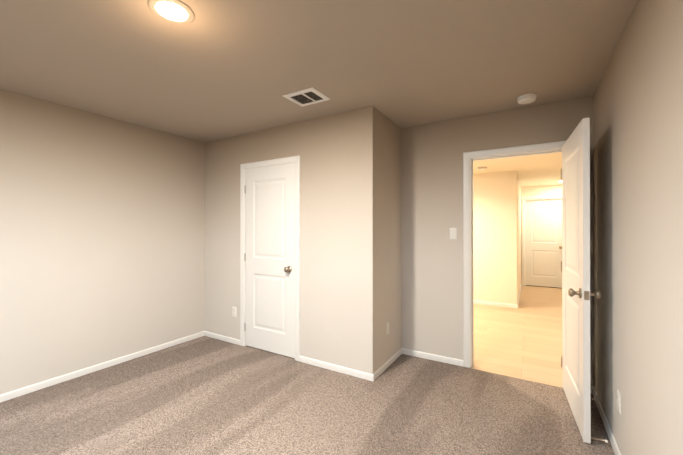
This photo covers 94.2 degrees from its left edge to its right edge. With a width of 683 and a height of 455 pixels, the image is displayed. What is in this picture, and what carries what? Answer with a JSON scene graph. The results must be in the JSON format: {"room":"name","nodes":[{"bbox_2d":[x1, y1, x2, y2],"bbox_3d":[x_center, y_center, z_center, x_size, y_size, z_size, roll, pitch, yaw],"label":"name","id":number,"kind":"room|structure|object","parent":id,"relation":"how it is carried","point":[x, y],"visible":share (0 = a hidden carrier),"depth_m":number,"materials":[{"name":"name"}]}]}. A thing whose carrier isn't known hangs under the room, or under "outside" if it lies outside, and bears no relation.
{"room":"empty bedroom","nodes":[
{"label":"empty bedroom","id":0,"kind":"room"},
{"bbox_2d":[0,89,204,394],"bbox_3d":[-2.594,0.139,2.698,0.120,2.440,4.860,0,0,31],"label":"wall","id":1,"kind":"structure","parent":0,"point":[102,239],"depth_m":2.98,"materials":[{"name":"paint"}]},
{"bbox_2d":[0,331,203,401],"bbox_3d":[-2.716,1.339,2.359,0.013,0.076,3.860,0,0,31],"label":"baseboard","id":2,"kind":"structure","parent":1,"relation":"attached to","point":[106,364],"depth_m":2.96,"materials":[{"name":"white wood"}]},
{"bbox_2d":[205,106,377,373],"bbox_3d":[-0.697,0.141,3.474,2.340,2.440,0.120,0,0,31],"label":"wall","id":3,"kind":"structure","parent":0,"point":[338,153],"depth_m":3.10,"materials":[{"name":"paint"}]},
{"bbox_2d":[204,331,239,344],"bbox_3d":[-1.440,1.345,3.836,0.629,0.076,0.013,0,0,31],"label":"baseboard","id":4,"kind":"structure","parent":3,"relation":"attached to","point":[224,338],"depth_m":3.83,"materials":[{"name":"white wood"}]},
{"bbox_2d":[232,307,236,316],"bbox_3d":[-1.262,0.992,3.734,0.070,0.115,0.008,0,0,31],"label":"outlet","id":5,"kind":"object","parent":3,"relation":"attached to","point":[234,311],"visible":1,"depth_m":3.73,"materials":[{"name":"white plastic"}]},
{"bbox_2d":[245,163,294,357],"bbox_3d":[-0.800,0.340,3.449,0.738,2.018,0.102,0,0,31],"label":"closet door","id":6,"kind":"structure","parent":3,"relation":"in","point":[270,269],"depth_m":3.45,"materials":[{"name":"white wood"}]},
{"bbox_2d":[240,155,299,360],"bbox_3d":[-0.767,0.313,3.506,0.866,2.096,0.138,0,0,31],"label":"trim","id":7,"kind":"structure","parent":3,"relation":"attached to","point":[272,162],"depth_m":3.44,"materials":[{"name":"white wood"}]},
{"bbox_2d":[299,356,375,381],"bbox_3d":[-0.070,1.342,3.017,0.827,0.076,0.014,0,0,31],"label":"baseboard","id":8,"kind":"structure","parent":3,"relation":"attached to","point":[371,377],"depth_m":2.98,"materials":[{"name":"white wood"}]},
{"bbox_2d":[0,336,614,454],"bbox_3d":[-0.866,1.405,1.580,4.230,0.100,4.722,0,0,31],"label":"floor carpet","id":9,"kind":"object","parent":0,"point":[204,395],"depth_m":2.34,"materials":[{"name":"grey carpet"}]},
{"bbox_2d":[0,0,637,142],"bbox_3d":[-0.831,-1.135,1.648,4.230,0.100,4.860,0,0,31],"label":"ceiling","id":10,"kind":"structure","parent":0,"point":[213,70],"depth_m":2.02,"materials":[{"name":"paint"}]},
{"bbox_2d":[148,0,194,23],"bbox_3d":[-0.848,-1.081,1.589,0.208,0.010,0.208,0,0,31],"label":"recessed light","id":11,"kind":"object","parent":10,"relation":"in","point":[176,11],"visible":1,"depth_m":1.58,"materials":[{"name":"beige glass"}]},
{"bbox_2d":[283,87,330,106],"bbox_3d":[-0.287,-1.077,2.640,0.305,0.010,0.260,0,0,31],"label":"ceiling vent","id":12,"kind":"object","parent":10,"relation":"in","point":[308,96],"visible":1,"depth_m":2.62,"materials":[{"name":"white metal"}]},
{"bbox_2d":[517,94,536,103],"bbox_3d":[1.535,-1.061,2.634,0.140,0.042,0.140,0,0,31],"label":"smoke detector","id":13,"kind":"object","parent":10,"relation":"attached to","point":[526,98],"visible":1,"depth_m":2.60,"materials":[{"name":"white plastic"}]},
{"bbox_2d":[378,111,400,368],"bbox_3d":[0.474,0.141,3.270,0.120,2.440,0.730,0,0,31],"label":"wall","id":14,"kind":"structure","parent":0,"point":[389,223],"depth_m":3.15,"materials":[{"name":"paint"}]},
{"bbox_2d":[386,322,388,334],"bbox_3d":[0.454,0.990,3.109,0.008,0.115,0.070,0,0,31],"label":"outlet","id":15,"kind":"object","parent":14,"relation":"attached to","point":[387,328],"visible":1,"depth_m":3.10,"materials":[{"name":"white plastic"}]},
{"bbox_2d":[375,348,402,377],"bbox_3d":[0.472,1.342,3.132,0.014,0.076,0.720,0,0,31],"label":"baseboard","id":16,"kind":"structure","parent":14,"relation":"attached to","point":[398,353],"depth_m":3.10,"materials":[{"name":"white wood"}]},
{"bbox_2d":[473,171,516,304],"bbox_3d":[1.700,0.151,6.247,3.070,2.440,0.120,0,0,31],"label":"wall","id":17,"kind":"structure","parent":0,"point":[496,236],"depth_m":5.58,"materials":[{"name":"paint"}]},
{"bbox_2d":[473,300,518,307],"bbox_3d":[1.672,1.353,6.182,3.084,0.076,0.014,0,0,31],"label":"baseboard","id":18,"kind":"structure","parent":17,"relation":"attached to","point":[495,304],"depth_m":5.56,"materials":[{"name":"white wood"}]},
{"bbox_2d":[401,96,593,385],"bbox_3d":[1.390,0.140,3.077,1.650,2.440,0.120,0,0,31],"label":"wall","id":19,"kind":"structure","parent":0,"point":[431,250],"depth_m":3.21,"materials":[{"name":"paint"}]},
{"bbox_2d":[403,348,463,366],"bbox_3d":[0.934,1.343,3.268,0.608,0.076,0.013,0,0,31],"label":"baseboard","id":20,"kind":"structure","parent":19,"relation":"attached to","point":[429,356],"depth_m":3.25,"materials":[{"name":"white wood"}]},
{"bbox_2d":[450,228,456,238],"bbox_3d":[1.113,0.060,3.166,0.070,0.115,0.013,0,0,31],"label":"bedroom light switch","id":21,"kind":"object","parent":19,"relation":"attached to","point":[453,233],"visible":1,"depth_m":3.16,"materials":[{"name":"white plastic"}]},
{"bbox_2d":[463,140,566,367],"bbox_3d":[1.618,0.311,2.940,0.904,2.096,0.154,0,0,31],"label":"trim","id":22,"kind":"structure","parent":19,"relation":"attached to","point":[469,158],"depth_m":3.09,"materials":[{"name":"white wood"}]},
{"bbox_2d":[561,118,600,443],"bbox_3d":[1.727,0.330,2.320,0.169,2.030,0.792,0,0,31],"label":"bedroom door","id":23,"kind":"structure","parent":19,"relation":"in","point":[575,263],"depth_m":2.15,"materials":[{"name":"white wood"}]},
{"bbox_2d":[591,437,607,442],"bbox_3d":[1.601,1.322,1.978,0.091,0.028,0.029,0,0,31],"label":"door stop","id":24,"kind":"object","parent":23,"relation":"attached to","point":[604,440],"visible":0.85,"depth_m":1.97,"materials":[{"name":"silver metal"}]},
{"bbox_2d":[467,286,562,387],"bbox_3d":[2.049,1.423,5.773,4.390,0.094,5.468,0,0,31],"label":"floor","id":25,"kind":"structure","parent":0,"point":[523,340],"depth_m":3.95,"materials":[{"name":"beige wood"}]},
{"bbox_2d":[473,152,561,186],"bbox_3d":[2.084,-1.070,5.841,4.390,0.200,5.330,0,0,31],"label":"ceiling","id":26,"kind":"structure","parent":0,"point":[538,170],"depth_m":5.15,"materials":[{"name":"paint"}]},
{"bbox_2d":[517,174,520,301],"bbox_3d":[3.602,0.152,6.555,0.120,2.440,2.300,0,0,31],"label":"wall","id":27,"kind":"structure","parent":0,"point":[518,183],"depth_m":6.15,"materials":[{"name":"paint"}]},
{"bbox_2d":[521,184,561,282],"bbox_3d":[4.738,0.155,7.285,1.320,2.440,0.120,0,0,31],"label":"wall","id":28,"kind":"structure","parent":0,"point":[542,190],"depth_m":7.34,"materials":[{"name":"paint"}]},
{"bbox_2d":[522,195,561,285],"bbox_3d":[4.675,0.327,7.313,0.904,2.096,0.138,0,0,31],"label":"trim","id":29,"kind":"structure","parent":28,"relation":"attached to","point":[524,199],"depth_m":7.47,"materials":[{"name":"white wood"}]},
{"bbox_2d":[526,199,561,287],"bbox_3d":[4.683,0.354,7.324,0.776,2.018,0.102,0,0,31],"label":"hall door","id":30,"kind":"structure","parent":28,"relation":"in","point":[543,241],"depth_m":7.34,"materials":[{"name":"white wood"}]},
{"bbox_2d":[593,0,682,454],"bbox_3d":[0.933,0.131,0.589,0.120,2.440,4.860,0,0,31],"label":"wall","id":31,"kind":"structure","parent":0,"point":[638,202],"depth_m":1.47,"materials":[{"name":"paint"}]},
{"bbox_2d":[590,386,620,454],"bbox_3d":[0.869,1.333,0.623,0.030,0.076,4.620,0,0,31],"label":"baseboard","id":32,"kind":"structure","parent":31,"relation":"attached to","point":[592,390],"depth_m":2.14,"materials":[{"name":"white wood"}]},
{"bbox_2d":[617,389,620,413],"bbox_3d":[1.617,1.015,1.855,0.008,0.115,0.070,0,0,31],"label":"outlet","id":33,"kind":"object","parent":31,"relation":"attached to","point":[618,401],"visible":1,"depth_m":1.84,"materials":[{"name":"white plastic"}]}
]}

